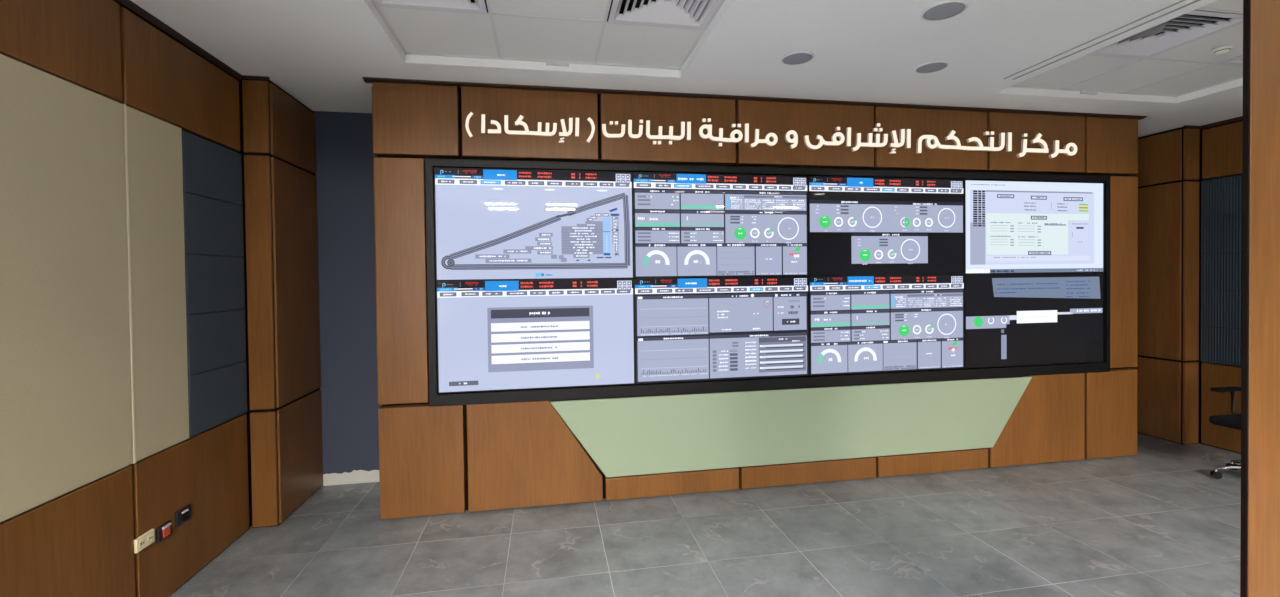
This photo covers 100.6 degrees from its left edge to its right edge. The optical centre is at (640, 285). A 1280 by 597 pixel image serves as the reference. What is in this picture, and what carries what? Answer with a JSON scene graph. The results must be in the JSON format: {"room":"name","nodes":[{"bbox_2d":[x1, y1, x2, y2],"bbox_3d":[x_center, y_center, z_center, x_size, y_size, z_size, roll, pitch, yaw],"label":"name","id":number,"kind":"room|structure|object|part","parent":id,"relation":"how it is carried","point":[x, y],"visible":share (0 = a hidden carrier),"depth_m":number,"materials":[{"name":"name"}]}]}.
{"room":"control room","nodes":[
{"label":"control room","id":0,"kind":"room"},
{"bbox_2d":[0,0,322,596],"bbox_3d":[-1.580,0.215,-3.055,0.420,3.153,15.232,-1,1,-10],"label":"wall","id":1,"kind":"structure","parent":0,"point":[255,468],"depth_m":3.23,"materials":[{"name":"brown wood"}]},
{"bbox_3d":[-2.461,-1.143,1.915,0.025,0.481,1.458,-1,1,-10],"label":"wood panel","id":2,"kind":"part","parent":1,"relation":"part of","materials":[{"name":"brown wood"}]},
{"bbox_2d":[0,54,132,521],"bbox_3d":[-2.445,0.005,1.931,0.026,1.799,1.475,-1,1,-10],"label":"wall panel","id":3,"kind":"object","parent":1,"relation":"attached to","point":[66,404],"visible":1,"depth_m":2.28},
{"bbox_3d":[-2.431,1.313,1.953,0.025,0.802,1.458,-1,1,-10],"label":"wood panel","id":4,"kind":"part","parent":1,"relation":"part of","materials":[{"name":"brown wood"}]},
{"bbox_2d":[123,104,135,463],"bbox_3d":[-2.573,-0.005,2.663,0.028,1.801,0.009,-1,1,-10],"label":"strip","id":5,"kind":"object","parent":1,"relation":"attached to","point":[124,105],"visible":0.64,"depth_m":2.66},
{"bbox_2d":[134,529,154,552],"bbox_3d":[-2.549,1.312,2.733,0.019,0.070,0.126,-1,1,-10],"label":"wall socket","id":6,"kind":"object","parent":1,"relation":"attached to","point":[147,538],"visible":1,"depth_m":2.72,"materials":[{"name":"beige plastic"}]},
{"bbox_2d":[139,539,145,547],"bbox_3d":[-2.538,1.313,2.706,0.004,0.040,0.040,-1,1,-10],"label":"socket","id":7,"kind":"object","parent":6,"relation":"attached to","point":[142,542],"depth_m":2.71,"materials":[{"name":"beige plastic"}]},
{"bbox_2d":[147,534,153,541],"bbox_3d":[-2.548,1.312,2.763,0.004,0.040,0.040,-1,1,-10],"label":"socket","id":8,"kind":"object","parent":6,"relation":"attached to","point":[150,537],"depth_m":2.76,"materials":[{"name":"beige plastic"}]},
{"bbox_2d":[126,106,188,461],"bbox_3d":[-2.611,-0.007,2.873,0.026,1.799,0.415,-1,1,-10],"label":"wall panel","id":9,"kind":"object","parent":1,"relation":"attached to","point":[154,145],"visible":0.93,"depth_m":2.85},
{"bbox_2d":[156,520,171,542],"bbox_3d":[-2.571,1.327,2.873,0.024,0.079,0.102,-1,1,-10],"label":"wall socket","id":10,"kind":"object","parent":1,"relation":"attached to","point":[163,531],"visible":1,"depth_m":2.86,"materials":[{"name":"red plastic"}]},
{"bbox_2d":[117,0,241,79],"bbox_3d":[-1.492,-1.341,-3.453,0.019,0.031,14.459,-1,1,-10],"label":"trim","id":11,"kind":"structure","parent":1,"relation":"attached to","point":[128,3],"depth_m":3.03,"materials":[{"name":"brown wood"}]},
{"bbox_3d":[-2.681,-1.159,3.155,0.025,0.481,1.013,-1,1,-10],"label":"wood panel","id":12,"kind":"part","parent":1,"relation":"part of","materials":[{"name":"brown wood"}]},
{"bbox_2d":[175,504,190,526],"bbox_3d":[-2.598,1.306,3.023,0.024,0.086,0.120,-1,1,-10],"label":"wall socket","id":13,"kind":"object","parent":1,"relation":"attached to","point":[182,515],"visible":1,"depth_m":3.01,"materials":[{"name":"black plastic"}]},
{"bbox_3d":[-2.650,1.297,3.193,0.025,0.802,1.013,-1,1,-10],"label":"wood panel","id":14,"kind":"part","parent":1,"relation":"part of","materials":[{"name":"brown wood"}]},
{"bbox_2d":[182,130,241,205],"bbox_3d":[-2.710,-0.728,3.370,0.026,0.356,0.602,-1,1,-10],"label":"wall panel","id":15,"kind":"object","parent":1,"relation":"attached to","point":[211,170],"visible":0.9,"depth_m":3.32,"materials":[{"name":"fabric"}]},
{"bbox_2d":[183,192,243,256],"bbox_3d":[-2.706,-0.369,3.376,0.026,0.356,0.602,-1,1,-10],"label":"wall panel","id":16,"kind":"object","parent":1,"relation":"attached to","point":[212,227],"visible":0.93,"depth_m":3.33,"materials":[{"name":"fabric"}]},
{"bbox_2d":[185,254,244,314],"bbox_3d":[-2.701,-0.011,3.381,0.026,0.356,0.602,-1,1,-10],"label":"wall panel","id":17,"kind":"object","parent":1,"relation":"attached to","point":[212,283],"visible":0.93,"depth_m":3.33,"materials":[{"name":"fabric"}]},
{"bbox_2d":[186,310,245,375],"bbox_3d":[-2.697,0.347,3.387,0.026,0.356,0.602,-1,1,-10],"label":"wall panel","id":18,"kind":"object","parent":1,"relation":"attached to","point":[215,340],"visible":0.93,"depth_m":3.34,"materials":[{"name":"fabric"}]},
{"bbox_2d":[188,361,246,437],"bbox_3d":[-2.692,0.705,3.392,0.026,0.356,0.602,-1,1,-10],"label":"wall panel","id":19,"kind":"object","parent":1,"relation":"attached to","point":[217,396],"visible":0.9,"depth_m":3.35,"materials":[{"name":"fabric"}]},
{"bbox_3d":[-2.672,-1.175,3.693,0.156,0.497,0.019,-1,1,-10],"label":"wood panel","id":20,"kind":"part","parent":1,"relation":"part of","materials":[{"name":"brown wood"}]},
{"bbox_3d":[-2.674,-1.442,3.681,0.180,0.017,0.022,-1,1,-10],"label":"crown","id":21,"kind":"part","parent":1,"relation":"part of","materials":[{"name":"brown wood"}]},
{"bbox_3d":[-2.658,-0.020,3.711,0.156,1.770,0.019,-1,1,-10],"label":"wood panel","id":22,"kind":"part","parent":1,"relation":"part of","materials":[{"name":"brown wood"}]},
{"bbox_3d":[-2.641,1.289,3.731,0.156,0.804,0.019,-1,1,-10],"label":"wood panel","id":23,"kind":"part","parent":1,"relation":"part of","materials":[{"name":"brown wood"}]},
{"bbox_3d":[-2.658,-1.181,4.084,0.017,0.497,0.715,-1,1,-10],"label":"wood panel","id":24,"kind":"part","parent":1,"relation":"part of","materials":[{"name":"brown wood"}]},
{"bbox_3d":[-2.644,-0.026,4.102,0.017,1.770,0.715,-1,1,-10],"label":"wood panel","id":25,"kind":"part","parent":1,"relation":"part of","materials":[{"name":"brown wood"}]},
{"bbox_3d":[-2.628,1.282,4.122,0.017,0.804,0.715,-1,1,-10],"label":"wood panel","id":26,"kind":"part","parent":1,"relation":"part of","materials":[{"name":"brown wood"}]},
{"bbox_2d":[314,111,380,485],"bbox_3d":[1.262,0.053,5.290,8.927,3.153,0.240,-1,1,-10],"label":"wall","id":27,"kind":"structure","parent":0,"point":[344,140],"depth_m":4.50,"materials":[{"name":"blue paint"}]},
{"bbox_2d":[323,470,378,485],"bbox_3d":[-2.265,1.627,4.562,0.840,0.115,0.010,-1,1,-10],"label":"baseboard","id":28,"kind":"structure","parent":27,"relation":"attached to","point":[356,476],"depth_m":4.52,"materials":[{"name":"white paint"}]},
{"bbox_2d":[131,0,1242,136],"bbox_3d":[2.589,-1.544,-2.346,8.927,0.240,15.700,-1,1,-10],"label":"ceiling","id":29,"kind":"structure","parent":0,"point":[319,52],"depth_m":3.40,"materials":[{"name":"paint"}]},
{"bbox_2d":[374,0,487,12],"bbox_3d":[-1.083,-1.556,2.613,0.584,0.100,0.606,-1,1,-10],"label":"ceiling vent","id":30,"kind":"object","parent":29,"relation":"in","point":[478,6],"visible":1,"depth_m":2.86,"materials":[{"name":"white metal"}]},
{"bbox_3d":[-1.082,-1.520,2.614,0.504,0.028,0.524,-1,1,-10],"label":"blade","id":31,"kind":"part","parent":30,"relation":"part of","materials":[{"name":"white metal"}]},
{"bbox_3d":[-1.082,-1.520,2.614,0.428,0.028,0.444,-1,1,-10],"label":"blade","id":32,"kind":"part","parent":30,"relation":"part of","materials":[{"name":"white metal"}]},
{"bbox_2d":[546,61,568,66],"bbox_3d":[-0.567,-1.525,3.643,0.156,0.032,0.017,-1,1,-10],"label":"ceiling light","id":33,"kind":"object","parent":29,"relation":"attached to","point":[548,63],"visible":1,"depth_m":3.64,"materials":[{"name":"white plastic"}]},
{"bbox_2d":[607,0,721,28],"bbox_3d":[0.148,-1.574,2.831,0.588,0.100,0.606,-1,1,-10],"label":"ceiling vent","id":34,"kind":"object","parent":29,"relation":"in","point":[673,13],"visible":0.96,"depth_m":3.00,"materials":[{"name":"white metal"}]},
{"bbox_3d":[0.148,-1.538,2.832,0.430,0.028,0.444,-1,1,-10],"label":"blade","id":35,"kind":"part","parent":34,"relation":"part of","materials":[{"name":"white metal"}]},
{"bbox_3d":[0.148,-1.538,2.832,0.353,0.028,0.364,-1,1,-10],"label":"blade","id":36,"kind":"part","parent":34,"relation":"part of","materials":[{"name":"white metal"}]},
{"bbox_3d":[0.148,-1.538,2.832,0.275,0.028,0.284,-1,1,-10],"label":"blade","id":37,"kind":"part","parent":34,"relation":"part of","materials":[{"name":"white metal"}]},
{"bbox_3d":[0.148,-1.538,2.832,0.198,0.028,0.204,-1,1,-10],"label":"blade","id":38,"kind":"part","parent":34,"relation":"part of","materials":[{"name":"white metal"}]},
{"bbox_3d":[0.148,-1.538,2.832,0.120,0.028,0.124,-1,1,-10],"label":"blade","id":39,"kind":"part","parent":34,"relation":"part of","materials":[{"name":"white metal"}]},
{"bbox_2d":[781,51,813,64],"bbox_3d":[1.031,-1.490,3.483,0.211,0.011,0.211,-1,1,-10],"label":"ceiling speaker","id":40,"kind":"object","parent":29,"relation":"attached to","point":[800,57],"visible":1,"depth_m":3.47,"materials":[{"name":"grey plastic"}]},
{"bbox_2d":[914,61,948,73],"bbox_3d":[2.008,-1.505,3.662,0.211,0.011,0.211,-1,1,-10],"label":"ceiling speaker","id":41,"kind":"object","parent":29,"relation":"attached to","point":[934,66],"visible":1,"depth_m":3.65,"materials":[{"name":"grey plastic"}]},
{"bbox_2d":[921,0,967,21],"bbox_3d":[1.646,-1.489,2.878,0.223,0.011,0.223,-1,1,-10],"label":"ceiling speaker","id":42,"kind":"object","parent":29,"relation":"attached to","point":[944,10],"visible":1,"depth_m":2.86,"materials":[{"name":"grey plastic"}]},
{"bbox_2d":[1080,91,1097,94],"bbox_3d":[3.682,-1.588,4.357,0.156,0.032,0.017,-1,1,-10],"label":"ceiling light","id":43,"kind":"object","parent":29,"relation":"attached to","point":[1081,92],"visible":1,"depth_m":4.35,"materials":[{"name":"white plastic"}]},
{"bbox_2d":[1003,0,1200,79],"bbox_3d":[2.953,-1.500,2.513,0.092,0.005,2.820,-1,1,-10],"label":"trim","id":44,"kind":"structure","parent":29,"relation":"attached to","point":[1181,0],"depth_m":3.21,"materials":[{"name":"white metal"}]},
{"bbox_2d":[1089,10,1242,57],"bbox_3d":[3.272,-1.620,3.347,0.596,0.100,0.606,-1,1,-10],"label":"ceiling vent","id":45,"kind":"object","parent":29,"relation":"in","point":[1195,24],"visible":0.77,"depth_m":3.35,"materials":[{"name":"white metal"}]},
{"bbox_3d":[3.272,-1.584,3.347,0.122,0.028,0.124,-1,1,-10],"label":"blade","id":46,"kind":"part","parent":45,"relation":"part of","materials":[{"name":"white metal"}]},
{"bbox_3d":[3.272,-1.584,3.347,0.201,0.028,0.204,-1,1,-10],"label":"blade","id":47,"kind":"part","parent":45,"relation":"part of","materials":[{"name":"white metal"}]},
{"bbox_3d":[3.272,-1.584,3.347,0.279,0.028,0.284,-1,1,-10],"label":"blade","id":48,"kind":"part","parent":45,"relation":"part of","materials":[{"name":"white metal"}]},
{"bbox_3d":[3.272,-1.584,3.347,0.358,0.028,0.364,-1,1,-10],"label":"blade","id":49,"kind":"part","parent":45,"relation":"part of","materials":[{"name":"white metal"}]},
{"bbox_3d":[3.272,-1.584,3.347,0.436,0.028,0.444,-1,1,-10],"label":"blade","id":50,"kind":"part","parent":45,"relation":"part of","materials":[{"name":"white metal"}]},
{"bbox_2d":[1211,46,1233,54],"bbox_3d":[3.907,-1.574,3.564,0.101,0.035,0.101,-1,1,-10],"label":"smoke detector","id":51,"kind":"object","parent":29,"relation":"attached to","point":[1225,49],"visible":1,"depth_m":3.54,"materials":[{"name":"beige plastic"}]},
{"bbox_2d":[1221,56,1242,64],"bbox_3d":[4.459,-1.638,3.557,0.524,0.100,0.606,-1,1,-10],"label":"ceiling vent","id":52,"kind":"object","parent":29,"relation":"in","point":[1239,60],"visible":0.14,"depth_m":3.78,"materials":[{"name":"white metal"}]},
{"bbox_3d":[4.460,-1.602,3.557,0.451,0.028,0.524,-1,1,-10],"label":"blade","id":53,"kind":"part","parent":52,"relation":"part of","materials":[{"name":"white metal"}]},
{"bbox_2d":[168,433,1240,596],"bbox_3d":[2.630,1.789,-2.296,8.927,0.120,15.700,-1,1,-10],"label":"floor","id":54,"kind":"structure","parent":0,"point":[1155,521],"depth_m":3.44,"materials":[{"name":"grey tile"}]},
{"bbox_2d":[1209,386,1240,478],"bbox_3d":[5.094,1.118,4.272,0.647,0.959,0.675,-1,1,-10],"label":"office chair","id":55,"kind":"object","parent":54,"relation":"on","point":[1233,420],"visible":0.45,"depth_m":4.42,"materials":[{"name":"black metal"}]},
{"bbox_3d":[5.065,1.124,4.274,0.504,0.072,0.492,-1,1,-10],"label":"seat","id":56,"kind":"part","parent":55,"relation":"part of","materials":[{"name":"black fabric"}]},
{"bbox_3d":[4.916,1.499,4.349,0.298,0.072,0.043,0,1,26],"label":"arm","id":57,"kind":"part","parent":55,"relation":"part of","materials":[{"name":"silver metal"}]},
{"bbox_3d":[5.106,1.017,4.551,0.041,0.240,0.071,-1,1,-10],"label":"arm post","id":58,"kind":"part","parent":55,"relation":"part of","materials":[{"name":"black plastic"}]},
{"bbox_2d":[372,82,1137,519],"bbox_3d":[1.300,0.063,4.759,6.625,3.148,0.820,-1,1,-10],"label":"wall","id":59,"kind":"structure","parent":0,"point":[436,460],"depth_m":4.10,"materials":[{"name":"brown wood"}]},
{"bbox_3d":[-1.972,-1.183,4.175,0.017,0.478,0.788,-1,1,-10],"label":"wood panel","id":60,"kind":"part","parent":59,"relation":"part of","materials":[{"name":"brown wood"}]},
{"bbox_3d":[-1.958,-0.036,4.192,0.017,1.765,0.788,-1,1,-10],"label":"wood panel","id":61,"kind":"part","parent":59,"relation":"part of","materials":[{"name":"brown wood"}]},
{"bbox_3d":[-1.941,1.273,4.212,0.017,0.799,0.788,-1,1,-10],"label":"wood panel","id":62,"kind":"part","parent":59,"relation":"part of","materials":[{"name":"brown wood"}]},
{"bbox_3d":[-1.721,-0.033,3.844,0.335,1.765,0.074,-1,1,-10],"label":"wood panel","id":63,"kind":"part","parent":59,"relation":"part of","materials":[{"name":"brown wood"}]},
{"bbox_3d":[-1.617,-1.196,3.848,0.576,0.505,0.074,-1,1,-10],"label":"wood panel","id":64,"kind":"part","parent":59,"relation":"part of","materials":[{"name":"brown wood"}]},
{"bbox_3d":[-1.586,1.273,3.885,0.576,0.799,0.074,-1,1,-10],"label":"wood panel","id":65,"kind":"part","parent":59,"relation":"part of","materials":[{"name":"brown wood"}]},
{"bbox_3d":[-0.818,-1.208,3.989,0.994,0.505,0.074,-1,1,-10],"label":"wood panel","id":66,"kind":"part","parent":59,"relation":"part of","materials":[{"name":"brown wood"}]},
{"bbox_2d":[434,167,633,280],"bbox_3d":[-0.774,-0.457,3.989,1.453,0.817,0.042,-1,1,-10],"label":"display panel","id":67,"kind":"object","parent":59,"relation":"attached to","point":[491,224],"visible":1,"depth_m":3.97,"materials":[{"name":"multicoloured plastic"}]},
{"bbox_3d":[-0.787,1.262,4.026,0.994,0.798,0.074,-1,1,-10],"label":"wood panel","id":68,"kind":"part","parent":59,"relation":"part of","materials":[{"name":"brown wood"}]},
{"bbox_2d":[436,279,634,392],"bbox_3d":[-0.764,0.364,4.002,1.453,0.817,0.042,-1,1,-10],"label":"display panel","id":69,"kind":"object","parent":59,"relation":"attached to","point":[493,335],"visible":1,"depth_m":3.98,"materials":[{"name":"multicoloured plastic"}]},
{"bbox_3d":[0.225,-1.224,4.173,1.073,0.505,0.074,-1,1,-10],"label":"wood panel","id":70,"kind":"part","parent":59,"relation":"part of","materials":[{"name":"brown wood"}]},
{"bbox_3d":[0.260,1.562,4.216,1.078,0.170,0.074,-1,1,-10],"label":"wood panel","id":71,"kind":"part","parent":59,"relation":"part of","materials":[{"name":"brown wood"}]},
{"bbox_2d":[632,172,808,277],"bbox_3d":[0.660,-0.478,4.242,1.453,0.817,0.042,-1,1,-10],"label":"display panel","id":72,"kind":"object","parent":59,"relation":"attached to","point":[685,224],"visible":1,"depth_m":4.22,"materials":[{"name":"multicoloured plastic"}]},
{"bbox_2d":[634,276,809,383],"bbox_3d":[0.670,0.342,4.255,1.453,0.817,0.042,-1,1,-10],"label":"display panel","id":73,"kind":"object","parent":59,"relation":"attached to","point":[720,328],"visible":1,"depth_m":4.24,"materials":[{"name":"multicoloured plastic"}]},
{"bbox_2d":[362,77,1146,119],"bbox_3d":[1.352,-1.502,4.331,6.707,0.017,0.072,-1,1,-10],"label":"trim","id":74,"kind":"structure","parent":59,"relation":"attached to","point":[366,79],"depth_m":4.19,"materials":[{"name":"brown wood"}]},
{"bbox_2d":[425,159,1110,406],"bbox_3d":[1.375,-0.063,4.384,5.926,1.788,0.086,-1,1,-10],"label":"wall frame","id":75,"kind":"object","parent":59,"relation":"attached to","point":[586,392],"visible":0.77,"depth_m":4.23,"materials":[{"name":"black plastic"}]},
{"bbox_2d":[465,112,1076,157],"bbox_3d":[1.326,-1.220,4.319,5.273,0.247,0.025,-1,1,-10],"label":"sign","id":76,"kind":"object","parent":59,"relation":"attached to","point":[904,135],"depth_m":4.30,"materials":[{"name":"white"}]},
{"bbox_2d":[550,376,1031,476],"bbox_3d":[1.405,1.142,4.363,4.226,0.602,0.023,-1,1,-10],"label":"accent panel","id":77,"kind":"object","parent":59,"relation":"attached to","point":[626,436],"visible":1,"depth_m":4.31,"materials":[{"name":"green paint"}]},
{"bbox_3d":[1.364,-1.241,4.375,1.188,0.505,0.074,-1,1,-10],"label":"wood panel","id":78,"kind":"part","parent":59,"relation":"part of","materials":[{"name":"brown wood"}]},
{"bbox_3d":[1.399,1.545,4.417,1.193,0.170,0.074,-1,1,-10],"label":"wood panel","id":79,"kind":"part","parent":59,"relation":"part of","materials":[{"name":"brown wood"}]},
{"bbox_2d":[808,176,964,275],"bbox_3d":[2.094,-0.500,4.496,1.453,0.817,0.042,-1,1,-10],"label":"display panel","id":80,"kind":"object","parent":59,"relation":"attached to","point":[858,225],"visible":1,"depth_m":4.48,"materials":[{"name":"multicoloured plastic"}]},
{"bbox_2d":[809,274,964,375],"bbox_3d":[2.104,0.321,4.508,1.453,0.817,0.042,-1,1,-10],"label":"display panel","id":81,"kind":"object","parent":59,"relation":"attached to","point":[879,323],"visible":1,"depth_m":4.49,"materials":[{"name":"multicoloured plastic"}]},
{"bbox_3d":[2.498,-1.258,4.575,1.062,0.505,0.074,-1,1,-10],"label":"wood panel","id":82,"kind":"part","parent":59,"relation":"part of","materials":[{"name":"brown wood"}]},
{"bbox_3d":[2.532,1.528,4.618,1.067,0.170,0.074,-1,1,-10],"label":"wood panel","id":83,"kind":"part","parent":59,"relation":"part of","materials":[{"name":"brown wood"}]},
{"bbox_3d":[3.533,-1.273,4.758,0.988,0.505,0.074,-1,1,-10],"label":"wood panel","id":84,"kind":"part","parent":59,"relation":"part of","materials":[{"name":"brown wood"}]},
{"bbox_2d":[965,273,1104,367],"bbox_3d":[3.537,0.299,4.762,1.453,0.817,0.042,-1,1,-10],"label":"display panel","id":85,"kind":"object","parent":59,"relation":"attached to","point":[1038,318],"visible":1,"depth_m":4.75,"materials":[{"name":"black glass"}]},
{"bbox_2d":[965,180,1104,273],"bbox_3d":[3.527,-0.521,4.750,1.453,0.817,0.042,-1,1,-10],"label":"display panel","id":86,"kind":"object","parent":59,"relation":"attached to","point":[1011,226],"visible":1,"depth_m":4.73,"materials":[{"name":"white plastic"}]},
{"bbox_3d":[3.563,1.197,4.796,0.988,0.798,0.074,-1,1,-10],"label":"wood panel","id":87,"kind":"part","parent":59,"relation":"part of","materials":[{"name":"brown wood"}]},
{"bbox_3d":[4.321,-1.285,4.897,0.560,0.505,0.074,-1,1,-10],"label":"wood panel","id":88,"kind":"part","parent":59,"relation":"part of","materials":[{"name":"brown wood"}]},
{"bbox_3d":[4.352,1.184,4.935,0.560,0.799,0.074,-1,1,-10],"label":"wood panel","id":89,"kind":"part","parent":59,"relation":"part of","materials":[{"name":"brown wood"}]},
{"bbox_3d":[4.458,-0.126,4.937,0.312,1.765,0.074,-1,1,-10],"label":"wood panel","id":90,"kind":"part","parent":59,"relation":"part of","materials":[{"name":"brown wood"}]},
{"bbox_2d":[1129,120,1242,453],"bbox_3d":[6.790,0.090,-1.575,0.433,3.153,15.232,-1,1,-10],"label":"wall","id":91,"kind":"structure","parent":0,"point":[1176,402],"depth_m":5.30,"materials":[{"name":"brown wood"}]},
{"bbox_3d":[5.329,1.162,5.586,0.017,0.804,0.602,-1,1,-10],"label":"wood panel","id":92,"kind":"part","parent":91,"relation":"part of","materials":[{"name":"brown wood"}]},
{"bbox_3d":[5.298,-1.301,5.548,0.017,0.497,0.602,-1,1,-10],"label":"wood panel","id":93,"kind":"part","parent":91,"relation":"part of","materials":[{"name":"brown wood"}]},
{"bbox_3d":[5.313,-0.146,5.566,0.017,1.770,0.602,-1,1,-10],"label":"wood panel","id":94,"kind":"part","parent":91,"relation":"part of","materials":[{"name":"brown wood"}]},
{"bbox_3d":[5.456,-0.143,5.260,0.169,1.770,0.019,-1,1,-10],"label":"wood panel","id":95,"kind":"part","parent":91,"relation":"part of","materials":[{"name":"brown wood"}]},
{"bbox_3d":[5.473,1.165,5.280,0.169,0.804,0.019,-1,1,-10],"label":"wood panel","id":96,"kind":"part","parent":91,"relation":"part of","materials":[{"name":"brown wood"}]},
{"bbox_3d":[5.442,-1.298,5.242,0.169,0.497,0.019,-1,1,-10],"label":"wood panel","id":97,"kind":"part","parent":91,"relation":"part of","materials":[{"name":"brown wood"}]},
{"bbox_3d":[5.440,-1.566,5.230,0.193,0.017,0.022,-1,1,-10],"label":"crown","id":98,"kind":"part","parent":91,"relation":"part of","materials":[{"name":"brown wood"}]},
{"bbox_3d":[5.712,1.173,4.555,0.025,0.802,1.468,-1,1,-10],"label":"wood panel","id":99,"kind":"part","parent":91,"relation":"part of","materials":[{"name":"brown wood"}]},
{"bbox_2d":[1201,326,1241,365],"bbox_3d":[5.682,0.583,4.661,0.026,0.356,1.244,-1,1,-10],"label":"wall panel","id":100,"kind":"object","parent":91,"relation":"attached to","point":[1219,345],"visible":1,"depth_m":5.11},
{"bbox_2d":[1200,116,1242,128],"bbox_3d":[6.796,-1.466,-1.930,0.019,0.031,14.572,-1,1,-10],"label":"trim","id":101,"kind":"structure","parent":91,"relation":"attached to","point":[1240,117],"depth_m":5.07,"materials":[{"name":"brown wood"}]},
{"bbox_2d":[1201,290,1241,327],"bbox_3d":[5.678,0.224,4.656,0.026,0.356,1.244,-1,1,-10],"label":"wall panel","id":102,"kind":"object","parent":91,"relation":"attached to","point":[1219,308],"visible":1,"depth_m":5.10,"materials":[{"name":"fabric"}]},
{"bbox_2d":[1201,252,1241,289],"bbox_3d":[5.673,-0.134,4.651,0.026,0.356,1.244,-1,1,-10],"label":"wall panel","id":103,"kind":"object","parent":91,"relation":"attached to","point":[1219,271],"visible":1,"depth_m":5.10,"materials":[{"name":"fabric"}]},
{"bbox_2d":[1201,213,1241,252],"bbox_3d":[5.669,-0.492,4.645,0.026,0.356,1.244,-1,1,-10],"label":"wall panel","id":104,"kind":"object","parent":91,"relation":"attached to","point":[1222,233],"visible":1,"depth_m":5.09,"materials":[{"name":"fabric"}]},
{"bbox_2d":[1201,175,1241,216],"bbox_3d":[5.664,-0.850,4.640,0.026,0.356,1.244,-1,1,-10],"label":"wall panel","id":105,"kind":"object","parent":91,"relation":"attached to","point":[1220,196],"visible":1,"depth_m":5.09,"materials":[{"name":"fabric"}]},
{"bbox_3d":[5.681,-1.283,4.518,0.025,0.481,1.468,-1,1,-10],"label":"wood panel","id":106,"kind":"part","parent":91,"relation":"part of","materials":[{"name":"brown wood"}]},
{"bbox_2d":[1240,0,1279,596],"bbox_3d":[2.313,0.094,1.846,0.540,3.151,0.019,-1,1,-10],"label":"wall","id":107,"kind":"structure","parent":0,"point":[1260,335],"depth_m":1.80,"materials":[{"name":"brown wood"}]}
]}

